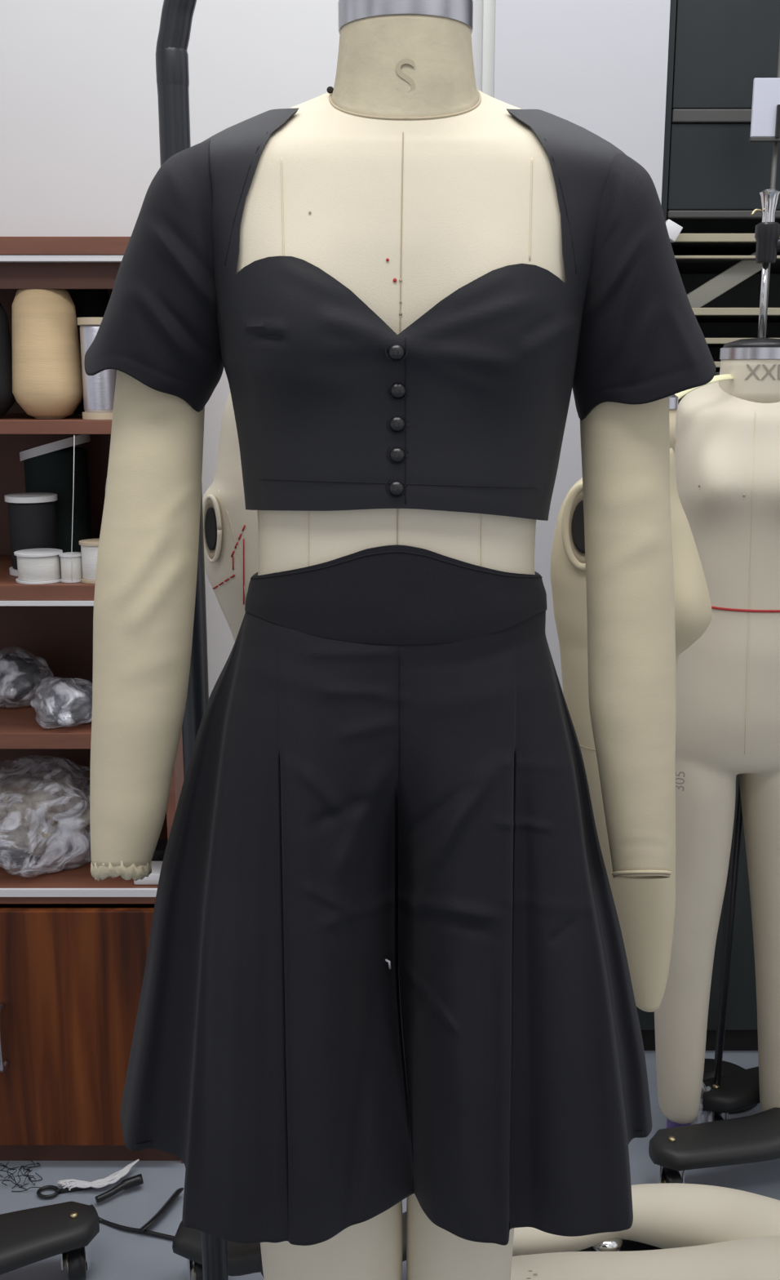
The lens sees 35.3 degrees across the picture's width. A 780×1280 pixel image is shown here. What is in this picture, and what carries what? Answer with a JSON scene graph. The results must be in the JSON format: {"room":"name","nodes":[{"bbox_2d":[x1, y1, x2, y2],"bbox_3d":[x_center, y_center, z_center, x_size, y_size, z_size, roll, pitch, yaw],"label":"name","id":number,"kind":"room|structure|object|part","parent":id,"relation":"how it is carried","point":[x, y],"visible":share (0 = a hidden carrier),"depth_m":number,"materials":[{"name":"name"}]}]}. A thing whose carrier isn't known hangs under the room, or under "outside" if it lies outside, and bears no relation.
{"room":"design studio","nodes":[
{"label":"design studio","id":0,"kind":"room"},
{"bbox_2d":[0,0,482,697],"bbox_3d":[-1.410,-0.595,2.316,3.180,3.000,0.100,0,12,0],"label":"wall","id":1,"kind":"structure","parent":0,"point":[80,144],"depth_m":2.18,"materials":[{"name":"paint"}]},
{"bbox_2d":[481,0,495,97],"bbox_3d":[0.172,-0.581,2.252,0.020,3.000,0.030,0,12,0],"label":"trim","id":2,"kind":"structure","parent":1,"relation":"attached to","point":[488,6],"depth_m":2.14,"materials":[{"name":"grey paint"}]},
{"bbox_2d":[0,1050,779,1279],"bbox_3d":[0.000,1.097,1.728,6.000,0.050,5.700,0,12,0],"label":"floor","id":3,"kind":"structure","parent":0,"point":[117,1254],"depth_m":2.16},
{"bbox_2d":[0,1158,42,1191],"bbox_3d":[-0.682,0.952,2.201,0.131,0.025,0.090,0,12,0],"label":"thread tangle","id":4,"kind":"object","parent":3,"relation":"on","point":[3,1166],"visible":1,"depth_m":2.19,"materials":[{"name":"black fabric"}]},
{"bbox_2d":[0,1200,99,1279],"bbox_3d":[-0.792,0.317,1.665,0.532,1.500,0.531,5,13,20],"label":"stand base","id":5,"kind":"object","parent":3,"relation":"on","point":[68,1229],"visible":1,"depth_m":1.91,"materials":[{"name":"black metal"}]},
{"bbox_2d":[36,1185,92,1198],"bbox_3d":[-0.572,0.972,2.157,0.099,0.009,0.032,-1,13,-6],"label":"scissors","id":6,"kind":"object","parent":3,"relation":"on","point":[56,1188],"visible":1,"depth_m":2.16,"materials":[{"name":"black plastic"}]},
{"bbox_3d":[-0.557,0.970,2.165,0.067,0.008,0.008,-3,13,-14],"label":"blade","id":7,"kind":"part","parent":6,"relation":"part of","materials":[{"name":"black plastic"}]},
{"bbox_2d":[0,236,183,1163],"bbox_3d":[-0.922,0.136,2.209,1.122,1.619,0.401,0,12,0],"label":"bookcase","id":8,"kind":"object","parent":3,"relation":"on","point":[74,944],"visible":0.3,"depth_m":2.16,"materials":[{"name":"brown laminate"}]},
{"bbox_3d":[-0.683,0.699,2.147,0.010,0.126,0.035,0,12,0],"label":"handle","id":9,"kind":"part","parent":8,"relation":"part of","materials":[{"name":"silver metal"}]},
{"bbox_2d":[0,302,15,416],"bbox_3d":[-0.671,-0.460,1.998,0.115,0.194,0.115,0,12,0],"label":"thread cone","id":10,"kind":"object","parent":8,"relation":"on","point":[7,399],"visible":0.83,"depth_m":1.98,"materials":[{"name":"black"}]},
{"bbox_2d":[0,646,53,706],"bbox_3d":[-0.687,0.066,2.243,0.150,0.096,0.153,12,17,42],"label":"plastic bag","id":11,"kind":"object","parent":8,"relation":"on","point":[23,675],"visible":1,"depth_m":2.22,"materials":[{"name":"white"}]},
{"bbox_2d":[4,492,57,576],"bbox_3d":[-0.616,-0.183,2.115,0.087,0.135,0.087,0,12,0],"label":"thread spool","id":12,"kind":"object","parent":8,"relation":"on","point":[31,515],"visible":0.62,"depth_m":2.08,"materials":[{"name":"black"}]},
{"bbox_2d":[13,548,62,584],"bbox_3d":[-0.586,-0.124,2.047,0.078,0.049,0.078,0,12,0],"label":"thread spool","id":13,"kind":"object","parent":8,"relation":"on","point":[34,566],"visible":0.99,"depth_m":2.02,"materials":[{"name":"white fabric"}]},
{"bbox_2d":[0,755,91,877],"bbox_3d":[-0.639,0.310,2.234,0.261,0.184,0.255,5,13,21],"label":"plastic bag","id":14,"kind":"object","parent":8,"relation":"on","point":[42,812],"visible":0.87,"depth_m":2.17,"materials":[{"name":"white"}]},
{"bbox_3d":[-0.922,0.135,2.232,1.080,0.027,0.336,0,12,0],"label":"shelf","id":15,"kind":"part","parent":8,"relation":"part of","materials":[{"name":"brown laminate"}]},
{"bbox_2d":[11,288,83,418],"bbox_3d":[-0.560,-0.470,1.996,0.115,0.213,0.115,0,12,0],"label":"thread spool","id":16,"kind":"object","parent":8,"relation":"on","point":[47,373],"visible":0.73,"depth_m":1.95,"materials":[{"name":"beige"}]},
{"bbox_3d":[-0.922,-0.114,2.177,1.080,0.026,0.336,0,12,0],"label":"shelf","id":17,"kind":"part","parent":8,"relation":"part of","materials":[{"name":"brown laminate"}]},
{"bbox_2d":[19,434,92,552],"bbox_3d":[-0.600,-0.256,2.212,0.124,0.235,0.124,0,12,0],"label":"thread spool","id":18,"kind":"object","parent":8,"relation":"on","point":[48,468],"visible":0.52,"depth_m":2.16,"materials":[{"name":"black"}]},
{"bbox_3d":[-0.922,-0.376,2.119,1.080,0.022,0.336,0,12,0],"label":"shelf","id":19,"kind":"part","parent":8,"relation":"part of","materials":[{"name":"brown laminate"}]},
{"bbox_2d":[30,676,92,728],"bbox_3d":[-0.551,0.102,2.120,0.142,0.079,0.132,0,12,0],"label":"plastic bag","id":20,"kind":"object","parent":8,"relation":"on","point":[66,703],"visible":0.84,"depth_m":2.09,"materials":[{"name":"white"}]},
{"bbox_2d":[58,551,82,582],"bbox_3d":[-0.531,-0.121,2.042,0.039,0.046,0.039,0,12,0],"label":"thread spool","id":21,"kind":"object","parent":8,"relation":"on","point":[70,562],"visible":0.98,"depth_m":2.03,"materials":[{"name":"white fabric"}]},
{"bbox_2d":[71,441,74,546],"bbox_3d":[-0.513,-0.211,1.980,0.018,0.236,0.002,0,12,0],"label":"strand","id":22,"kind":"object","parent":8,"relation":"hanging from","point":[73,442],"visible":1,"depth_m":1.97,"materials":[{"name":"white fabric"}]},
{"bbox_3d":[-0.562,0.690,2.173,0.356,0.456,0.017,0,12,0],"label":"door","id":23,"kind":"part","parent":8,"relation":"part of","materials":[{"name":"brown wood"}]},
{"bbox_3d":[-0.922,0.083,2.398,1.080,1.541,0.010,0,12,0],"label":"panel","id":24,"kind":"part","parent":8,"relation":"part of","materials":[{"name":"brown laminate"}]},
{"bbox_3d":[-0.922,0.409,2.293,1.080,0.029,0.336,0,12,0],"label":"shelf","id":25,"kind":"part","parent":8,"relation":"part of","materials":[{"name":"brown laminate"}]},
{"bbox_2d":[64,288,110,415],"bbox_3d":[-0.525,-0.507,2.120,0.102,0.232,0.102,0,12,0],"label":"thread cone","id":26,"kind":"object","parent":8,"relation":"on","point":[88,303],"visible":0.21,"depth_m":2.07,"materials":[{"name":"black"}]},
{"bbox_2d":[79,538,99,583],"bbox_3d":[-0.488,-0.132,2.040,0.057,0.067,0.057,0,12,0],"label":"thread spool","id":27,"kind":"object","parent":8,"relation":"on","point":[89,547],"visible":0.54,"depth_m":2.02,"materials":[{"name":"white fabric"}]},
{"bbox_2d":[77,317,116,419],"bbox_3d":[-0.468,-0.437,1.972,0.062,0.159,0.062,0,12,0],"label":"thread spool","id":28,"kind":"object","parent":8,"relation":"on","point":[99,389],"visible":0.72,"depth_m":1.96,"materials":[{"name":"silver metal"}]},
{"bbox_2d":[133,861,162,884],"bbox_3d":[-0.423,0.412,2.165,0.048,0.020,0.060,0,12,0],"label":"box","id":29,"kind":"object","parent":8,"relation":"on","point":[153,878],"visible":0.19,"depth_m":2.14,"materials":[{"name":"white cardboard"}]},
{"bbox_2d":[151,838,168,861],"bbox_3d":[-0.413,0.389,2.247,0.060,0.030,0.060,0,12,0],"label":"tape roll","id":30,"kind":"object","parent":8,"relation":"on","point":[159,852],"visible":0.29,"depth_m":2.22,"materials":[{"name":"black plastic"}]},
{"bbox_3d":[-0.374,0.143,2.238,0.016,1.591,0.348,0,12,0],"label":"panel","id":31,"kind":"part","parent":8,"relation":"part of","materials":[{"name":"brown laminate"}]},
{"bbox_2d":[57,1159,139,1191],"bbox_3d":[-0.516,0.957,2.176,0.146,0.013,0.048,-4,13,-19],"label":"cord","id":32,"kind":"object","parent":3,"relation":"on","point":[115,1177],"visible":1,"depth_m":2.17,"materials":[{"name":"white fabric"}]},
{"bbox_2d":[94,1173,143,1203],"bbox_3d":[-0.476,0.961,2.149,0.087,0.021,0.021,-8,15,-32],"label":"screwdriver","id":33,"kind":"object","parent":3,"relation":"on","point":[126,1184],"visible":1,"depth_m":2.15,"materials":[{"name":"black plastic"}]},
{"bbox_2d":[89,1204,174,1239],"bbox_3d":[-0.421,0.973,2.057,0.172,0.053,0.033,2,13,9],"label":"cable","id":34,"kind":"object","parent":3,"relation":"on","point":[101,1220],"visible":0.7,"depth_m":2.06,"materials":[{"name":"black plastic"}]},
{"bbox_2d":[139,1187,183,1232],"bbox_3d":[-0.392,0.979,2.099,0.024,0.017,0.115,6,14,25],"label":"strap","id":35,"kind":"object","parent":3,"relation":"on","point":[177,1192],"visible":1,"depth_m":2.09,"materials":[{"name":"black plastic"}]},
{"bbox_2d":[155,0,228,1279],"bbox_3d":[-0.219,0.139,1.302,0.572,2.005,0.372,6,14,26],"label":"stand","id":36,"kind":"object","parent":3,"relation":"on","point":[172,73],"visible":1,"depth_m":1.30,"materials":[{"name":"black metal"}]},
{"bbox_2d":[89,0,675,1279],"bbox_3d":[-0.008,0.344,1.196,0.548,2.100,0.202,0,12,0],"label":"mannequin","id":37,"kind":"object","parent":36,"relation":"hanging from","point":[405,182],"visible":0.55,"depth_m":1.05,"materials":[{"name":"fabric"}]},
{"bbox_3d":[-0.217,-0.083,1.099,0.128,0.616,0.100,0,12,0],"label":"arm","id":38,"kind":"part","parent":37,"relation":"part of","materials":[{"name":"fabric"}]},
{"bbox_3d":[-0.065,0.763,1.301,0.158,1.237,0.150,0,12,0],"label":"leg","id":39,"kind":"part","parent":37,"relation":"part of","materials":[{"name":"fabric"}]},
{"bbox_2d":[120,544,653,1245],"bbox_3d":[-0.006,0.201,1.161,0.553,0.606,0.322,0,12,0],"label":"shorts","id":40,"kind":"object","parent":37,"relation":"hanging from","point":[387,963],"visible":0.98,"depth_m":1.07,"materials":[{"name":"black fabric"}]},
{"bbox_3d":[-0.128,0.234,1.169,0.305,0.538,0.317,0,12,0],"label":"trouser leg","id":41,"kind":"part","parent":40,"relation":"part of","materials":[{"name":"black fabric"}]},
{"bbox_3d":[0.137,0.233,1.168,0.265,0.540,0.314,0,12,0],"label":"trouser leg","id":42,"kind":"part","parent":40,"relation":"part of","materials":[{"name":"black fabric"}]},
{"bbox_2d":[84,107,716,520],"bbox_3d":[0.009,-0.272,1.056,0.551,0.359,0.225,0,12,0],"label":"crop top","id":43,"kind":"object","parent":37,"relation":"attached to","point":[465,408],"visible":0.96,"depth_m":0.99,"materials":[{"name":"black fabric"}]},
{"bbox_3d":[0.088,0.763,1.303,0.143,1.237,0.146,0,12,0],"label":"leg","id":44,"kind":"part","parent":37,"relation":"part of","materials":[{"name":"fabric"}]},
{"bbox_3d":[0.216,-0.077,1.103,0.097,0.630,0.092,0,12,0],"label":"arm","id":45,"kind":"part","parent":37,"relation":"part of","materials":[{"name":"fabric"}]},
{"bbox_3d":[0.237,0.223,1.156,0.053,0.028,0.054,0,12,0],"label":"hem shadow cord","id":46,"kind":"part","parent":37,"relation":"part of","materials":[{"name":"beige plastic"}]},
{"bbox_2d":[172,392,406,1279],"bbox_3d":[-0.095,0.333,1.729,0.474,1.441,0.240,-1,13,-6],"label":"mannequin","id":47,"kind":"object","parent":3,"relation":"on","point":[230,530],"visible":0.27,"depth_m":1.51,"materials":[{"name":"fabric"}]},
{"bbox_3d":[-0.218,-0.138,1.514,0.018,0.053,0.012,8,15,33],"label":"armhole plate","id":48,"kind":"part","parent":47,"relation":"part of","materials":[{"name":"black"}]},
{"bbox_3d":[-0.234,0.914,1.866,0.218,0.097,0.091,9,15,35],"label":"leg","id":49,"kind":"part","parent":47,"relation":"part of","materials":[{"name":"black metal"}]},
{"bbox_3d":[-0.011,0.910,1.887,0.319,0.097,0.091,-8,15,-31],"label":"leg","id":50,"kind":"part","parent":47,"relation":"part of","materials":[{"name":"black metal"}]},
{"bbox_2d":[577,1237,662,1251],"bbox_3d":[0.388,0.989,2.000,0.170,0.044,0.056,0,12,0],"label":"fitting","id":51,"kind":"object","parent":3,"relation":"on","point":[613,1244],"visible":0.37,"depth_m":1.99,"materials":[{"name":"black metal"}]},
{"bbox_2d":[591,1237,622,1251],"bbox_3d":[0.353,0.983,1.996,0.052,0.032,0.052,0,12,0],"label":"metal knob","id":52,"kind":"object","parent":51,"relation":"on","point":[613,1244],"depth_m":1.98,"materials":[{"name":"silver metal"}]},
{"bbox_2d":[551,394,712,1012],"bbox_3d":[0.254,0.361,1.720,0.347,1.390,0.157,0,12,0],"label":"mannequin","id":53,"kind":"object","parent":3,"relation":"on","point":[646,908],"visible":0.32,"depth_m":1.61,"materials":[{"name":"beige fabric"}]},
{"bbox_3d":[0.249,-0.144,1.554,0.034,0.069,0.012,7,14,28],"label":"armhole plate","id":54,"kind":"part","parent":53,"relation":"part of","materials":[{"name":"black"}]},
{"bbox_2d":[511,1182,779,1279],"bbox_3d":[0.445,0.951,1.907,0.577,0.158,0.295,1,13,6],"label":"mannequin","id":55,"kind":"object","parent":3,"relation":"on","point":[704,1232],"visible":0.7,"depth_m":1.90},
{"bbox_3d":[0.443,0.970,1.821,0.548,0.158,0.174,0,12,0],"label":"leg","id":56,"kind":"part","parent":55,"relation":"part of","materials":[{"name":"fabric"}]},
{"bbox_2d":[691,1081,712,1124],"bbox_3d":[0.578,0.874,2.293,0.048,0.134,0.058,-4,13,-19],"label":"plastic bag","id":57,"kind":"object","parent":3,"relation":"on","point":[698,1120],"visible":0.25,"depth_m":2.27,"materials":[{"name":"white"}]},
{"bbox_2d":[636,0,779,1050],"bbox_3d":[1.010,-0.335,2.526,1.047,2.400,0.404,0,12,0],"label":"storage cabinet","id":58,"kind":"object","parent":3,"relation":"on","point":[713,177],"visible":0.32,"depth_m":2.21,"materials":[{"name":"grey metal"}]},
{"bbox_3d":[0.495,-0.333,2.518,0.016,2.400,0.380,0,12,0],"label":"panel","id":59,"kind":"part","parent":58,"relation":"part of","materials":[{"name":"metal"}]},
{"bbox_3d":[0.757,0.159,2.441,0.502,1.353,0.019,0,12,0],"label":"door","id":60,"kind":"part","parent":58,"relation":"part of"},
{"bbox_3d":[1.010,-0.938,2.196,1.011,0.022,0.022,0,12,0],"label":"rail","id":61,"kind":"part","parent":58,"relation":"part of","materials":[{"name":"grey metal"}]},
{"bbox_2d":[707,343,724,346],"bbox_3d":[1.010,-0.598,2.465,1.013,0.010,0.367,0,12,0],"label":"shelf","id":62,"kind":"object","parent":58,"relation":"attached to","point":[709,344],"depth_m":2.39,"materials":[{"name":"grey"}]},
{"bbox_3d":[1.010,-0.775,2.232,1.011,0.013,0.022,0,12,0],"label":"rail","id":63,"kind":"part","parent":58,"relation":"part of","materials":[{"name":"grey metal"}]},
{"bbox_3d":[1.010,-0.855,2.217,1.011,0.147,0.017,0,12,0],"label":"panel","id":64,"kind":"part","parent":58,"relation":"part of","materials":[{"name":"black metal"}]},
{"bbox_3d":[1.010,-0.376,2.713,1.047,2.400,0.020,0,12,0],"label":"panel","id":65,"kind":"part","parent":58,"relation":"part of","materials":[{"name":"black metal"}]},
{"bbox_2d":[687,251,762,307],"bbox_3d":[0.624,-0.670,2.300,0.159,0.116,0.012,0,12,0],"label":"board","id":66,"kind":"object","parent":58,"relation":"on","point":[742,270],"visible":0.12,"depth_m":2.29,"materials":[{"name":"grey wood"}]},
{"bbox_2d":[671,242,779,255],"bbox_3d":[1.010,-0.777,2.425,1.013,0.014,0.367,0,12,0],"label":"shelf","id":67,"kind":"object","parent":58,"relation":"attached to","point":[679,248],"depth_m":2.37,"materials":[{"name":"grey"}]},
{"bbox_3d":[1.010,-1.208,2.138,1.011,0.527,0.018,0,12,0],"label":"door","id":68,"kind":"part","parent":58,"relation":"part of","materials":[{"name":"black metal"}]},
{"bbox_2d":[675,258,779,274],"bbox_3d":[1.010,-0.744,2.432,1.013,0.005,0.367,0,12,0],"label":"shelf","id":69,"kind":"object","parent":58,"relation":"attached to","point":[686,266],"depth_m":2.40,"materials":[{"name":"grey"}]},
{"bbox_2d":[695,315,779,322],"bbox_3d":[1.010,-0.649,2.453,1.013,0.013,0.367,0,12,0],"label":"shelf","id":70,"kind":"object","parent":58,"relation":"attached to","point":[700,318],"depth_m":2.43,"materials":[{"name":"grey"}]},
{"bbox_2d":[648,189,779,1183],"bbox_3d":[0.786,0.115,1.998,0.668,1.750,0.511,0,12,0],"label":"stand","id":71,"kind":"object","parent":3,"relation":"on","point":[754,1138],"visible":0.9,"depth_m":2.11,"materials":[{"name":"black metal"}]},
{"bbox_3d":[0.658,0.850,2.155,0.413,0.097,0.100,-2,13,-11],"label":"leg","id":72,"kind":"part","parent":71,"relation":"part of","materials":[{"name":"black metal"}]},
{"bbox_2d":[654,262,779,1128],"bbox_3d":[0.606,0.148,2.069,0.293,1.558,0.264,0,12,0],"label":"mannequin","id":73,"kind":"object","parent":71,"relation":"on","point":[727,446],"visible":0.84,"depth_m":1.97,"materials":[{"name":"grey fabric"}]},
{"bbox_2d":[675,373,733,399],"bbox_3d":[0.522,-0.396,1.931,0.220,0.045,0.049,-12,17,-42],"label":"measuring tape","id":74,"kind":"object","parent":73,"relation":"attached to","point":[727,376],"visible":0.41,"depth_m":1.88,"materials":[{"name":"beige"}]},
{"bbox_3d":[0.589,-0.546,1.928,0.010,0.142,0.010,0,12,0],"label":"hanging rod","id":75,"kind":"part","parent":73,"relation":"part of","materials":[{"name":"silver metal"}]},
{"bbox_3d":[0.568,-0.663,1.898,0.019,0.011,0.004,-5,13,-20],"label":"lever","id":76,"kind":"part","parent":71,"relation":"part of","materials":[{"name":"gold metal"}]},
{"bbox_3d":[0.589,-0.672,1.899,0.033,0.048,0.033,0,12,0],"label":"knob","id":77,"kind":"part","parent":71,"relation":"part of","materials":[{"name":"silver metal"}]},
{"bbox_3d":[0.725,-0.609,1.899,0.277,0.030,0.030,2,13,8],"label":"arm","id":78,"kind":"part","parent":71,"relation":"part of","materials":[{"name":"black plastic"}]},
{"bbox_2d":[700,777,759,1123],"bbox_3d":[0.938,0.332,2.291,0.771,1.200,0.172,-3,13,-12],"label":"stand base","id":79,"kind":"object","parent":3,"relation":"on","point":[739,1090],"visible":0.54,"depth_m":2.26,"materials":[{"name":"black metal"}]},
{"bbox_3d":[0.619,0.303,2.167,0.030,1.090,0.012,0,12,0],"label":"rod","id":80,"kind":"part","parent":79,"relation":"part of","materials":[{"name":"black paint"}]},
{"bbox_3d":[0.797,0.805,2.356,0.483,0.097,0.083,-5,14,-22],"label":"leg","id":81,"kind":"part","parent":79,"relation":"part of","materials":[{"name":"black metal"}]},
{"bbox_2d":[702,36,779,1113],"bbox_3d":[0.657,-0.168,2.237,0.180,2.200,0.180,0,12,0],"label":"stand","id":82,"kind":"object","parent":3,"relation":"on","point":[766,110],"visible":0.41,"depth_m":2.07,"materials":[{"name":"grey metal"}]},
{"bbox_3d":[0.648,-0.848,2.076,0.076,0.006,0.012,0,12,0],"label":"card rail","id":83,"kind":"part","parent":82,"relation":"part of","materials":[{"name":"grey metal"}]},
{"bbox_2d":[493,0,671,691],"bbox_3d":[0.333,-0.640,2.516,0.302,3.000,0.590,0,12,0],"label":"wall panel","id":84,"kind":"object","parent":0,"point":[600,67],"depth_m":2.14,"materials":[{"name":"paint"}]},
{"bbox_2d":[666,219,683,242],"bbox_3d":[0.505,-0.736,2.203,0.039,0.038,0.020,0,12,0],"label":"paper packet","id":85,"kind":"object","parent":84,"relation":"attached to","point":[674,229],"visible":0.71,"depth_m":2.19,"materials":[{"name":"white paper"}]}
]}

